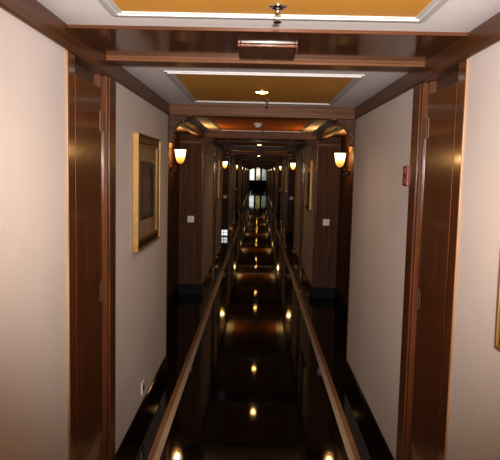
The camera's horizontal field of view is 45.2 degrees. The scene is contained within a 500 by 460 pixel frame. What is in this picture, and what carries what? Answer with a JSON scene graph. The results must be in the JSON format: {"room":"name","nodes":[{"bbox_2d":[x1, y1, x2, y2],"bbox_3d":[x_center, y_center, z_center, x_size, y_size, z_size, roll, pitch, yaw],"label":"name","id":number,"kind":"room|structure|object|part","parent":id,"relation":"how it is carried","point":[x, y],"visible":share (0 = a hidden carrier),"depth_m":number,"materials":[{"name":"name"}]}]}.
{"room":"hotel corridor","nodes":[
{"label":"hotel corridor","id":0,"kind":"room"},
{"bbox_2d":[0,8,167,459],"bbox_3d":[-0.805,0.488,1.253,0.120,2.152,7.581,1,5,1],"label":"wall","id":1,"kind":"structure","parent":0,"point":[33,222],"depth_m":2.15,"materials":[{"name":"paint"}]},
{"bbox_2d":[65,50,70,459],"bbox_3d":[-0.736,0.380,2.405,0.028,2.151,0.013,1,5,1],"label":"trim","id":2,"kind":"structure","parent":1,"relation":"attached to","point":[66,51],"depth_m":2.37,"materials":[{"name":"brown wood"}]},
{"bbox_2d":[68,51,76,459],"bbox_3d":[-0.757,0.374,2.460,0.064,2.152,0.093,1,5,1],"label":"trim","id":3,"kind":"structure","parent":1,"relation":"attached to","point":[71,57],"depth_m":2.44,"materials":[{"name":"brown wood"}]},
{"bbox_2d":[75,63,93,83],"bbox_3d":[-0.809,0.345,2.744,0.072,2.152,0.475,1,5,1],"label":"trim","id":4,"kind":"structure","parent":1,"relation":"attached to","point":[80,71],"depth_m":2.72,"materials":[{"name":"brown wood"}]},
{"bbox_2d":[75,74,103,459],"bbox_3d":[-0.750,0.373,2.768,0.044,2.075,0.421,1,5,1],"label":"door","id":5,"kind":"structure","parent":1,"relation":"in","point":[88,96],"depth_m":2.73,"materials":[{"name":"brown wood"}]},
{"bbox_2d":[94,74,115,459],"bbox_3d":[-0.746,0.315,3.077,0.070,2.152,0.203,1,5,1],"label":"trim","id":6,"kind":"structure","parent":1,"relation":"attached to","point":[107,84],"depth_m":3.04,"materials":[{"name":"brown wood"}]},
{"bbox_2d":[0,0,235,157],"bbox_3d":[-0.407,-3.054,26.532,0.071,0.093,58.588,1,5,1],"label":"trim","id":7,"kind":"structure","parent":1,"relation":"attached to","point":[32,13],"depth_m":2.47,"materials":[{"name":"brown wood"}]},
{"bbox_2d":[141,380,144,395],"bbox_3d":[-0.723,1.064,4.059,0.011,0.084,0.084,1,5,1],"label":"wall outlet","id":8,"kind":"object","parent":1,"relation":"attached to","point":[143,381],"visible":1,"depth_m":4.03,"materials":[{"name":"white plastic"}]},
{"bbox_2d":[132,132,160,252],"bbox_3d":[-0.679,-0.261,4.003,0.036,0.720,0.820,1,5,1],"label":"framed picture","id":9,"kind":"object","parent":1,"relation":"attached to","point":[146,149],"visible":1,"depth_m":3.94,"materials":[{"name":"gold metal"}]},
{"bbox_2d":[140,161,153,220],"bbox_3d":[-0.684,-0.266,4.002,0.002,0.380,0.480,1,5,1],"label":"print","id":10,"kind":"object","parent":9,"relation":"attached to","point":[146,167],"depth_m":3.99},
{"bbox_3d":[-0.683,-0.261,4.003,0.028,0.696,0.796,1,5,1],"label":"moulding","id":11,"kind":"part","parent":9,"relation":"part of","materials":[{"name":"gold metal"}]},
{"bbox_2d":[115,284,201,459],"bbox_3d":[-0.863,1.060,5.796,0.331,0.144,5.064,1,5,1],"label":"baseboard","id":12,"kind":"structure","parent":1,"relation":"attached to","point":[132,432],"depth_m":4.28,"materials":[{"name":"brown wood"}]},
{"bbox_2d":[166,115,168,353],"bbox_3d":[-0.716,0.056,5.027,0.056,2.008,0.024,1,5,1],"label":"trim","id":13,"kind":"structure","parent":1,"relation":"attached to","point":[168,115],"depth_m":5.01,"materials":[{"name":"brown wood"}]},
{"bbox_2d":[169,115,187,142],"bbox_3d":[-0.595,-0.832,4.962,0.157,0.222,0.061,1,5,1],"label":"corbel","id":14,"kind":"object","parent":1,"relation":"attached to","point":[174,120],"visible":1,"depth_m":4.93,"materials":[{"name":"brown wood"}]},
{"bbox_2d":[176,123,202,137],"bbox_3d":[-0.837,-1.143,6.517,0.383,0.096,3.308,1,5,1],"label":"trim","id":15,"kind":"structure","parent":1,"relation":"attached to","point":[182,129],"depth_m":7.31,"materials":[{"name":"brown wood"}]},
{"bbox_2d":[169,103,354,119],"bbox_3d":[0.099,-0.975,4.960,1.518,0.093,0.118,1,5,1],"label":"trim","id":16,"kind":"structure","parent":1,"relation":"attached to","point":[190,110],"depth_m":4.91,"materials":[{"name":"brown wood"}]},
{"bbox_2d":[106,55,425,71],"bbox_3d":[0.073,-0.811,2.916,1.518,0.030,0.138,1,5,1],"label":"trim","id":17,"kind":"structure","parent":1,"relation":"attached to","point":[318,64],"depth_m":2.86,"materials":[{"name":"brown wood"}]},
{"bbox_2d":[237,43,297,61],"bbox_3d":[0.076,-0.791,2.686,0.256,0.013,0.320,1,5,1],"label":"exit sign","id":18,"kind":"object","parent":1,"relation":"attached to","point":[247,52],"visible":1,"depth_m":2.65,"materials":[{"name":"brown wood"}]},
{"bbox_2d":[68,24,467,61],"bbox_3d":[0.069,-0.785,2.567,1.518,0.014,0.579,1,5,1],"label":"ceiling beam","id":19,"kind":"structure","parent":1,"relation":"attached to","point":[419,46],"depth_m":2.48,"materials":[{"name":"brown wood"}]},
{"bbox_2d":[202,143,222,281],"bbox_3d":[-0.684,-0.393,10.479,0.120,2.152,4.442,1,5,1],"label":"wall","id":20,"kind":"structure","parent":0,"point":[208,158],"depth_m":9.40,"materials":[{"name":"paint"}]},
{"bbox_2d":[179,134,201,283],"bbox_3d":[-0.812,-0.206,8.243,0.319,2.200,0.050,1,5,1],"label":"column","id":21,"kind":"structure","parent":20,"relation":"attached to","point":[191,168],"depth_m":8.21,"materials":[{"name":"brown wood"}]},
{"bbox_2d":[187,216,193,222],"bbox_3d":[-0.811,-0.148,8.215,0.090,0.090,0.016,1,5,1],"label":"light switch","id":22,"kind":"object","parent":20,"relation":"attached to","point":[189,218],"visible":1,"depth_m":8.21,"materials":[{"name":"white plastic"}]},
{"bbox_2d":[178,134,203,283],"bbox_3d":[-0.808,-0.277,8.231,0.324,2.056,0.069,1,5,1],"label":"trim","id":23,"kind":"structure","parent":20,"relation":"attached to","point":[181,141],"depth_m":8.20,"materials":[{"name":"brown wood"}]},
{"bbox_2d":[202,264,211,292],"bbox_3d":[-0.658,0.733,9.263,0.012,0.144,1.806,1,5,1],"label":"baseboard","id":24,"kind":"structure","parent":20,"relation":"attached to","point":[209,272],"depth_m":9.07,"materials":[{"name":"brown wood"}]},
{"bbox_2d":[211,144,213,263],"bbox_3d":[-0.636,-0.352,10.070,0.028,2.151,0.013,1,5,1],"label":"trim","id":25,"kind":"structure","parent":20,"relation":"attached to","point":[213,144],"depth_m":10.05,"materials":[{"name":"brown wood"}]},
{"bbox_2d":[212,149,215,267],"bbox_3d":[-0.650,-0.359,10.433,0.044,2.075,0.421,1,5,1],"label":"door","id":26,"kind":"structure","parent":20,"relation":"in","point":[214,149],"depth_m":10.51,"materials":[{"name":"brown wood"}]},
{"bbox_2d":[213,146,216,266],"bbox_3d":[-0.646,-0.418,10.742,0.070,2.152,0.203,1,5,1],"label":"trim","id":27,"kind":"structure","parent":20,"relation":"attached to","point":[215,147],"depth_m":10.71,"materials":[{"name":"brown wood"}]},
{"bbox_2d":[215,246,221,264],"bbox_3d":[-0.624,0.484,11.862,0.012,0.144,1.856,1,5,1],"label":"baseboard","id":28,"kind":"structure","parent":20,"relation":"attached to","point":[220,248],"depth_m":11.79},
{"bbox_2d":[218,160,222,197],"bbox_3d":[-0.579,-0.993,11.667,0.036,0.720,0.820,1,5,1],"label":"framed picture","id":29,"kind":"object","parent":20,"relation":"attached to","point":[220,162],"visible":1,"depth_m":11.62,"materials":[{"name":"gold metal"}]},
{"bbox_3d":[-0.583,-0.993,11.667,0.028,0.696,0.796,1,5,1],"label":"moulding","id":30,"kind":"part","parent":29,"relation":"part of","materials":[{"name":"gold metal"}]},
{"bbox_2d":[221,169,222,235],"bbox_3d":[-0.616,-0.676,12.691,0.056,2.008,0.024,1,5,1],"label":"trim","id":31,"kind":"structure","parent":20,"relation":"attached to","point":[222,169],"depth_m":12.72,"materials":[{"name":"brown wood"}]},
{"bbox_2d":[223,150,229,160],"bbox_3d":[-0.495,-1.565,12.626,0.157,0.222,0.061,1,5,1],"label":"corbel","id":32,"kind":"object","parent":20,"relation":"attached to","point":[225,152],"visible":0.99,"depth_m":12.60,"materials":[{"name":"brown wood"}]},
{"bbox_2d":[223,146,295,151],"bbox_3d":[0.199,-1.707,12.625,1.518,0.093,0.118,1,5,1],"label":"trim","id":33,"kind":"structure","parent":20,"relation":"attached to","point":[234,148],"depth_m":12.57,"materials":[{"name":"brown wood"}]},
{"bbox_2d":[215,139,304,142],"bbox_3d":[0.169,-1.518,10.231,1.518,0.014,0.579,1,5,1],"label":"trim","id":34,"kind":"structure","parent":20,"relation":"attached to","point":[299,141],"depth_m":10.16,"materials":[{"name":"brown wood"}]},
{"bbox_2d":[217,141,302,143],"bbox_3d":[0.173,-1.544,10.581,1.518,0.030,0.138,1,5,1],"label":"trim","id":35,"kind":"structure","parent":20,"relation":"attached to","point":[217,141],"depth_m":10.52,"materials":[{"name":"brown wood"}]},
{"bbox_2d":[204,131,316,139],"bbox_3d":[0.140,-1.276,8.114,1.518,0.093,0.118,1,5,1],"label":"trim","id":36,"kind":"structure","parent":20,"relation":"attached to","point":[207,134],"depth_m":8.06,"materials":[{"name":"brown wood"}]},
{"bbox_2d":[229,158,235,228],"bbox_3d":[-0.584,-1.126,18.144,0.120,2.152,4.442,1,5,1],"label":"wall","id":37,"kind":"structure","parent":0,"point":[231,164],"depth_m":17.20,"materials":[{"name":"paint"}]},
{"bbox_2d":[222,155,228,228],"bbox_3d":[-0.655,-0.937,15.906,0.205,2.200,0.050,1,5,1],"label":"trim","id":38,"kind":"structure","parent":37,"relation":"attached to","point":[225,183],"depth_m":15.88,"materials":[{"name":"brown wood"}]},
{"bbox_2d":[225,155,229,230],"bbox_3d":[-0.651,-1.008,15.895,0.210,2.056,0.069,1,5,1],"label":"trim","id":39,"kind":"structure","parent":37,"relation":"attached to","point":[229,155],"depth_m":15.87,"materials":[{"name":"brown wood"}]},
{"bbox_2d":[232,157,233,226],"bbox_3d":[-0.546,-1.150,18.406,0.070,2.152,0.203,1,5,1],"label":"trim","id":40,"kind":"structure","parent":37,"relation":"attached to","point":[233,157],"depth_m":18.37,"materials":[{"name":"brown wood"}]},
{"bbox_2d":[234,165,235,187],"bbox_3d":[-0.479,-1.726,19.331,0.036,0.720,0.820,1,5,1],"label":"framed picture","id":41,"kind":"object","parent":37,"relation":"attached to","point":[234,165],"visible":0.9,"depth_m":19.08,"materials":[{"name":"gold metal"}]},
{"bbox_2d":[238,166,239,210],"bbox_3d":[-0.501,-1.733,24.497,0.120,2.152,1.806,1,5,1],"label":"wall","id":42,"kind":"structure","parent":0,"point":[239,166],"depth_m":24.54,"materials":[{"name":"paint"}]},
{"bbox_2d":[235,164,237,211],"bbox_3d":[-0.555,-1.670,23.571,0.205,2.200,0.050,1,5,1],"label":"trim","id":43,"kind":"structure","parent":42,"relation":"attached to","point":[236,194],"depth_m":23.57,"materials":[{"name":"brown wood"}]},
{"bbox_2d":[237,162,238,211],"bbox_3d":[-0.551,-1.741,23.559,0.210,2.056,0.069,1,5,1],"label":"trim","id":44,"kind":"structure","parent":42,"relation":"attached to","point":[238,162],"depth_m":23.50,"materials":[{"name":"brown wood"}]},
{"bbox_2d":[126,188,380,459],"bbox_3d":[0.395,-1.299,31.718,8.400,0.050,68.600,1,5,1],"label":"floor","id":45,"kind":"structure","parent":0,"point":[255,388],"depth_m":5.25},
{"bbox_2d":[167,132,179,298],"bbox_3d":[-1.017,-0.055,6.623,0.072,2.200,3.208,1,5,1],"label":"trim","id":46,"kind":"structure","parent":45,"relation":"on","point":[173,180],"depth_m":7.67,"materials":[{"name":"brown wood"}]},
{"bbox_2d":[170,149,185,171],"bbox_3d":[-0.871,-0.839,7.285,0.192,0.269,0.140,1,5,1],"label":"wall sconce","id":47,"kind":"object","parent":46,"relation":"attached to","point":[179,153],"visible":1,"depth_m":7.24,"materials":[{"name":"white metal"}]},
{"bbox_3d":[-0.844,-0.891,7.280,0.140,0.163,0.140,1,5,1],"label":"lamp shade","id":48,"kind":"part","parent":47,"relation":"part of","materials":[{"name":"white glass"}]},
{"bbox_2d":[147,192,250,459],"bbox_3d":[-0.250,-0.862,26.739,0.037,0.001,58.588,1,5,1],"label":"trim","id":49,"kind":"structure","parent":45,"relation":"on","point":[159,450],"depth_m":4.99,"materials":[{"name":"brown wood"}]},
{"bbox_2d":[227,265,289,274],"bbox_3d":[0.120,0.698,10.559,1.120,0.001,0.860,1,5,1],"label":"trim","id":50,"kind":"structure","parent":45,"relation":"on","point":[227,265],"depth_m":10.63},
{"bbox_2d":[264,191,360,459],"bbox_3d":[0.912,-0.834,26.727,0.037,0.001,58.588,1,5,1],"label":"trim","id":51,"kind":"structure","parent":45,"relation":"on","point":[349,452],"depth_m":5.07,"materials":[{"name":"brown wood"}]},
{"bbox_2d":[336,135,353,304],"bbox_3d":[1.206,-0.002,6.599,0.072,2.200,3.208,1,5,1],"label":"wall","id":52,"kind":"structure","parent":45,"relation":"on","point":[345,187],"depth_m":7.57,"materials":[{"name":"brown wood"}]},
{"bbox_2d":[334,153,349,175],"bbox_3d":[1.112,-0.792,7.264,0.192,0.269,0.140,1,5,1],"label":"wall sconce","id":53,"kind":"object","parent":52,"relation":"attached to","point":[339,157],"visible":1,"depth_m":7.22,"materials":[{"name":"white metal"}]},
{"bbox_3d":[1.087,-0.846,7.259,0.140,0.163,0.140,1,5,1],"label":"lamp shade","id":54,"kind":"part","parent":53,"relation":"part of","materials":[{"name":"white glass"}]},
{"bbox_3d":[-0.695,0.240,14.393,0.215,0.144,3.188,1,5,1],"label":"baseboard","id":55,"kind":"structure","parent":45,"relation":"on","visible":0},
{"bbox_2d":[222,229,227,235],"bbox_3d":[-0.696,0.074,15.937,0.210,0.180,0.055,1,5,1],"label":"step light","id":56,"kind":"object","parent":55,"relation":"attached to","point":[224,231],"visible":0.67,"depth_m":15.91,"materials":[{"name":"white plastic"}]},
{"bbox_3d":[-0.803,-0.785,14.286,0.072,2.200,3.208,1,5,1],"label":"trim","id":57,"kind":"structure","parent":45,"relation":"on","visible":0},
{"bbox_2d":[223,161,227,171],"bbox_3d":[-0.656,-1.577,15.028,0.192,0.269,0.140,1,5,1],"label":"wall sconce","id":58,"kind":"object","parent":57,"relation":"attached to","point":[224,163],"visible":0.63,"depth_m":14.98,"materials":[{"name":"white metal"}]},
{"bbox_3d":[1.192,-0.738,14.265,0.072,2.200,3.208,1,5,1],"label":"trim","id":59,"kind":"structure","parent":45,"relation":"on","visible":0},
{"bbox_2d":[290,163,295,173],"bbox_3d":[1.099,-1.535,15.009,0.192,0.269,0.140,1,5,1],"label":"wall sconce","id":60,"kind":"object","parent":59,"relation":"attached to","point":[292,164],"visible":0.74,"depth_m":14.96,"materials":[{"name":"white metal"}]},
{"bbox_2d":[249,167,265,187],"bbox_3d":[0.875,-6.034,65.768,4.400,2.900,0.100,1,5,1],"label":"wall","id":61,"kind":"structure","parent":0,"point":[253,184],"depth_m":65.81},
{"bbox_2d":[250,167,265,180],"bbox_3d":[0.907,-6.165,65.670,2.040,1.660,0.070,1,5,1],"label":"window","id":62,"kind":"structure","parent":61,"relation":"in","point":[257,170],"depth_m":65.69,"materials":[{"name":"white glass"}]},
{"bbox_3d":[0.225,-6.077,65.713,0.500,1.245,0.020,1,5,1],"label":"pane","id":63,"kind":"part","parent":62,"relation":"part of","materials":[{"name":"white glass"}]},
{"bbox_3d":[0.892,-6.148,65.697,0.450,1.420,0.020,1,5,1],"label":"pane","id":64,"kind":"part","parent":62,"relation":"part of","materials":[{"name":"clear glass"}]},
{"bbox_3d":[1.555,-6.045,65.698,0.480,1.245,0.020,1,5,1],"label":"pane","id":65,"kind":"part","parent":62,"relation":"part of","materials":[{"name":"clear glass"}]},
{"bbox_2d":[37,0,499,156],"bbox_3d":[0.383,-3.120,26.515,2.376,0.084,58.589,1,5,1],"label":"ceiling","id":66,"kind":"structure","parent":0,"point":[454,15],"depth_m":2.26,"materials":[{"name":"paint"}]},
{"bbox_2d":[253,123,262,127],"bbox_3d":[0.088,-1.155,6.640,0.100,0.048,0.100,1,5,1],"label":"smoke detector","id":67,"kind":"object","parent":66,"relation":"attached to","point":[257,125],"visible":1,"depth_m":6.61,"materials":[{"name":"white plastic"}]},
{"bbox_2d":[231,143,288,146],"bbox_3d":[0.188,-1.654,11.646,1.100,0.013,1.385,1,5,1],"label":"trim","id":68,"kind":"structure","parent":66,"relation":"attached to","point":[286,145],"depth_m":12.29,"materials":[{"name":"brown wood"}]},
{"bbox_2d":[207,117,316,132],"bbox_3d":[0.121,-1.165,6.532,1.100,0.013,2.668,1,5,1],"label":"trim","id":69,"kind":"structure","parent":66,"relation":"attached to","point":[211,120],"depth_m":7.32,"materials":[{"name":"brown wood"}]},
{"bbox_2d":[253,90,270,93],"bbox_3d":[0.080,-0.919,4.010,0.116,0.016,0.116,1,5,1],"label":"recessed light","id":70,"kind":"object","parent":66,"relation":"in","point":[254,91],"visible":1,"depth_m":3.98,"materials":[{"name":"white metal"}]},
{"bbox_2d":[164,71,364,104],"bbox_3d":[0.087,-0.921,3.982,1.100,0.013,1.385,1,5,1],"label":"trim","id":71,"kind":"structure","parent":66,"relation":"attached to","point":[356,78],"depth_m":3.32,"materials":[{"name":"white paint"}]},
{"bbox_2d":[98,0,447,21],"bbox_3d":[0.054,-0.673,1.387,1.100,0.013,1.450,1,5,1],"label":"trim","id":72,"kind":"structure","parent":66,"relation":"attached to","point":[110,6],"depth_m":2.07,"materials":[{"name":"white paint"}]},
{"bbox_2d":[269,3,286,23],"bbox_3d":[0.090,-0.703,1.961,0.062,0.054,0.062,1,5,1],"label":"sprinkler","id":73,"kind":"object","parent":66,"relation":"attached to","point":[277,7],"visible":1,"depth_m":1.95,"materials":[{"name":"silver metal"}]},
{"bbox_2d":[274,163,277,211],"bbox_3d":[1.173,-1.819,25.790,0.120,2.152,4.442,1,5,1],"label":"wall","id":74,"kind":"structure","parent":0,"point":[275,163],"depth_m":26.57,"materials":[{"name":"paint"}]},
{"bbox_2d":[242,161,274,162],"bbox_3d":[0.399,-3.172,27.954,1.518,0.093,0.118,1,5,1],"label":"trim","id":75,"kind":"structure","parent":74,"relation":"attached to","point":[242,161],"depth_m":27.90,"materials":[{"name":"brown wood"}]},
{"bbox_2d":[240,159,277,160],"bbox_3d":[0.341,-2.741,23.443,1.518,0.093,0.118,1,5,1],"label":"trim","id":76,"kind":"structure","parent":74,"relation":"attached to","point":[241,159],"depth_m":23.39,"materials":[{"name":"brown wood"}]},
{"bbox_2d":[277,162,279,211],"bbox_3d":[1.186,-1.699,23.541,0.210,2.056,0.069,1,5,1],"label":"trim","id":77,"kind":"structure","parent":74,"relation":"attached to","point":[278,162],"depth_m":23.54,"materials":[{"name":"brown wood"}]},
{"bbox_2d":[277,164,280,212],"bbox_3d":[1.187,-1.628,23.552,0.205,2.200,0.050,1,5,1],"label":"trim","id":78,"kind":"structure","parent":74,"relation":"attached to","point":[279,176],"depth_m":23.53,"materials":[{"name":"brown wood"}]},
{"bbox_2d":[280,159,287,230],"bbox_3d":[1.073,-1.087,18.126,0.120,2.152,4.442,1,5,1],"label":"wall","id":79,"kind":"structure","parent":0,"point":[285,194],"depth_m":17.76,"materials":[{"name":"paint"}]},
{"bbox_2d":[236,156,280,159],"bbox_3d":[0.299,-2.440,20.289,1.518,0.093,0.118,1,5,1],"label":"trim","id":80,"kind":"structure","parent":79,"relation":"attached to","point":[237,157],"depth_m":20.24,"materials":[{"name":"brown wood"}]},
{"bbox_2d":[230,151,287,155],"bbox_3d":[0.240,-2.008,15.778,1.518,0.093,0.118,1,5,1],"label":"trim","id":81,"kind":"structure","parent":79,"relation":"attached to","point":[231,152],"depth_m":15.73,"materials":[{"name":"brown wood"}]},
{"bbox_2d":[282,158,284,228],"bbox_3d":[1.042,-1.112,18.389,0.070,2.152,0.203,1,5,1],"label":"trim","id":82,"kind":"structure","parent":79,"relation":"attached to","point":[284,158],"depth_m":18.35,"materials":[{"name":"brown wood"}]},
{"bbox_2d":[284,166,286,192],"bbox_3d":[0.988,-1.415,16.775,0.036,0.720,0.820,1,5,1],"label":"framed picture","id":83,"kind":"object","parent":79,"relation":"attached to","point":[285,167],"visible":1,"depth_m":16.40,"materials":[{"name":"gold metal"}]},
{"bbox_2d":[286,156,292,231],"bbox_3d":[1.086,-0.967,15.876,0.210,2.056,0.069,1,5,1],"label":"trim","id":84,"kind":"structure","parent":79,"relation":"attached to","point":[288,156],"depth_m":15.85,"materials":[{"name":"brown wood"}]},
{"bbox_2d":[287,156,295,231],"bbox_3d":[1.087,-0.896,15.888,0.205,2.200,0.050,1,5,1],"label":"trim","id":85,"kind":"structure","parent":79,"relation":"attached to","point":[291,179],"depth_m":15.87,"materials":[{"name":"brown wood"}]},
{"bbox_2d":[293,144,315,284],"bbox_3d":[0.973,-0.354,10.462,0.120,2.152,4.442,1,5,1],"label":"wall","id":86,"kind":"structure","parent":0,"point":[308,214],"depth_m":9.66,"materials":[{"name":"paint"}]},
{"bbox_2d":[286,232,298,266],"bbox_3d":[1.024,0.370,13.441,0.217,0.144,5.063,1,5,1],"label":"baseboard","id":87,"kind":"structure","parent":86,"relation":"attached to","point":[294,252],"depth_m":12.48,"materials":[{"name":"brown wood"}]},
{"bbox_2d":[289,152,295,161],"bbox_3d":[0.886,-1.532,12.611,0.157,0.222,0.061,1,5,1],"label":"corbel","id":88,"kind":"object","parent":86,"relation":"attached to","point":[293,154],"visible":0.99,"depth_m":12.58,"materials":[{"name":"brown wood"}]},
{"bbox_2d":[293,164,295,241],"bbox_3d":[0.966,-0.638,12.674,0.056,2.008,0.024,1,5,1],"label":"trim","id":89,"kind":"structure","parent":86,"relation":"attached to","point":[295,164],"depth_m":12.67,"materials":[{"name":"brown wood"}]},
{"bbox_2d":[299,148,305,268],"bbox_3d":[0.942,-0.380,10.725,0.070,2.152,0.203,1,5,1],"label":"trim","id":90,"kind":"structure","parent":86,"relation":"attached to","point":[303,149],"depth_m":10.69,"materials":[{"name":"brown wood"}]},
{"bbox_2d":[300,151,304,270],"bbox_3d":[0.936,-0.322,10.416,0.044,2.075,0.421,1,5,1],"label":"door","id":91,"kind":"structure","parent":86,"relation":"in","point":[304,151],"depth_m":10.48,"materials":[{"name":"brown wood"}]},
{"bbox_2d":[302,155,305,265],"bbox_3d":[0.914,-0.316,10.053,0.028,2.151,0.013,1,5,1],"label":"trim","id":92,"kind":"structure","parent":86,"relation":"attached to","point":[305,155],"depth_m":10.03,"materials":[{"name":"brown wood"}]},
{"bbox_2d":[302,266,311,295],"bbox_3d":[0.867,0.769,9.246,0.012,0.144,1.806,1,5,1],"label":"baseboard","id":93,"kind":"structure","parent":86,"relation":"attached to","point":[307,282],"depth_m":9.00,"materials":[{"name":"brown wood"}]},
{"bbox_2d":[305,161,312,209],"bbox_3d":[0.888,-0.682,9.111,0.036,0.720,0.820,1,5,1],"label":"framed picture","id":94,"kind":"object","parent":86,"relation":"attached to","point":[309,164],"visible":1,"depth_m":9.09,"materials":[{"name":"gold metal"}]},
{"bbox_3d":[0.892,-0.682,9.111,0.028,0.696,0.796,1,5,1],"label":"moulding","id":95,"kind":"part","parent":94,"relation":"part of","materials":[{"name":"gold metal"}]},
{"bbox_2d":[307,172,309,196],"bbox_3d":[0.894,-0.687,9.110,0.002,0.380,0.480,1,5,1],"label":"print","id":96,"kind":"object","parent":94,"relation":"attached to","point":[308,184],"depth_m":9.17},
{"bbox_2d":[306,140,317,156],"bbox_3d":[0.827,-1.101,8.100,0.157,0.222,0.061,1,5,1],"label":"corbel","id":97,"kind":"object","parent":86,"relation":"attached to","point":[313,143],"visible":1,"depth_m":8.07,"materials":[{"name":"brown wood"}]},
{"bbox_2d":[323,219,329,225],"bbox_3d":[1.039,-0.104,8.195,0.090,0.090,0.016,1,5,1],"label":"light switch","id":98,"kind":"object","parent":86,"relation":"attached to","point":[325,221],"visible":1,"depth_m":8.19,"materials":[{"name":"white plastic"}]},
{"bbox_2d":[312,137,340,287],"bbox_3d":[1.044,-0.162,8.223,0.319,2.200,0.050,1,5,1],"label":"trim","id":99,"kind":"structure","parent":86,"relation":"attached to","point":[328,172],"depth_m":8.19,"materials":[{"name":"brown wood"}]},
{"bbox_2d":[347,41,499,459],"bbox_3d":[0.853,0.528,1.235,0.120,2.152,7.581,1,5,1],"label":"wall","id":100,"kind":"structure","parent":0,"point":[474,412],"depth_m":2.40,"materials":[{"name":"paint"}]},
{"bbox_2d":[318,126,346,139],"bbox_3d":[1.075,-1.098,6.496,0.383,0.096,3.308,1,5,1],"label":"trim","id":101,"kind":"structure","parent":100,"relation":"attached to","point":[340,132],"depth_m":7.20,"materials":[{"name":"brown wood"}]},
{"bbox_2d":[336,119,354,146],"bbox_3d":[0.786,-0.799,4.947,0.157,0.222,0.061,1,5,1],"label":"corbel","id":102,"kind":"object","parent":100,"relation":"attached to","point":[348,124],"visible":1,"depth_m":4.92,"materials":[{"name":"brown wood"}]},
{"bbox_2d":[346,119,355,358],"bbox_3d":[0.866,0.094,5.009,0.056,2.008,0.024,1,5,1],"label":"trim","id":103,"kind":"structure","parent":100,"relation":"attached to","point":[355,119],"depth_m":5.00,"materials":[{"name":"brown wood"}]},
{"bbox_2d":[311,287,394,459],"bbox_3d":[0.981,1.105,5.776,0.331,0.144,5.064,1,5,1],"label":"baseboard","id":104,"kind":"structure","parent":100,"relation":"attached to","point":[384,452],"depth_m":4.34,"materials":[{"name":"brown wood"}]},
{"bbox_2d":[281,12,499,159],"bbox_3d":[1.169,-3.017,26.515,0.071,0.093,58.588,1,5,1],"label":"trim","id":105,"kind":"structure","parent":100,"relation":"attached to","point":[446,62],"depth_m":2.65,"materials":[{"name":"brown wood"}]},
{"bbox_2d":[403,166,409,185],"bbox_3d":[0.822,-0.283,3.150,0.028,0.104,0.082,1,5,1],"label":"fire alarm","id":106,"kind":"object","parent":100,"relation":"attached to","point":[406,169],"visible":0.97,"depth_m":3.11,"materials":[{"name":"red plastic"}]},
{"bbox_2d":[396,81,436,459],"bbox_3d":[0.842,0.353,3.060,0.070,2.152,0.203,1,5,1],"label":"trim","id":107,"kind":"structure","parent":100,"relation":"attached to","point":[421,92],"depth_m":3.03,"materials":[{"name":"brown wood"}]},
{"bbox_2d":[409,82,457,459],"bbox_3d":[0.836,0.411,2.751,0.044,2.075,0.421,1,5,1],"label":"door","id":108,"kind":"structure","parent":100,"relation":"in","point":[440,121],"depth_m":2.71,"materials":[{"name":"brown wood"}]},
{"bbox_2d":[436,70,458,91],"bbox_3d":[0.896,0.386,2.725,0.072,2.152,0.475,1,5,1],"label":"trim","id":109,"kind":"structure","parent":100,"relation":"attached to","point":[452,78],"depth_m":2.69,"materials":[{"name":"brown wood"}]},
{"bbox_2d":[437,58,468,459],"bbox_3d":[0.836,0.412,2.443,0.064,2.152,0.093,1,5,1],"label":"trim","id":110,"kind":"structure","parent":100,"relation":"attached to","point":[462,65],"depth_m":2.42,"materials":[{"name":"brown wood"}]},
{"bbox_2d":[495,268,499,350],"bbox_3d":[0.788,0.050,1.446,0.036,0.720,0.820,1,5,1],"label":"framed picture","id":111,"kind":"object","parent":100,"relation":"attached to","point":[497,333],"visible":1,"depth_m":1.87,"materials":[{"name":"gold metal"}]},
{"bbox_3d":[-0.401,-2.466,32.161,0.120,2.152,1.807,1,5,1],"label":"wall","id":112,"kind":"structure","parent":0,"visible":0},
{"bbox_2d":[241,169,242,201],"bbox_3d":[-0.455,-2.402,31.235,0.205,2.200,0.050,1,5,1],"label":"trim","id":113,"kind":"structure","parent":112,"relation":"attached to","point":[242,169],"depth_m":31.23,"materials":[{"name":"brown wood"}]},
{"bbox_3d":[1.256,-2.426,32.143,0.120,2.152,1.807,1,5,1],"label":"wall","id":114,"kind":"structure","parent":0,"visible":0},
{"bbox_2d":[273,171,274,202],"bbox_3d":[1.287,-2.361,31.216,0.205,2.200,0.050,1,5,1],"label":"trim","id":115,"kind":"structure","parent":114,"relation":"attached to","point":[274,171],"depth_m":31.18,"materials":[{"name":"brown wood"}]}
]}

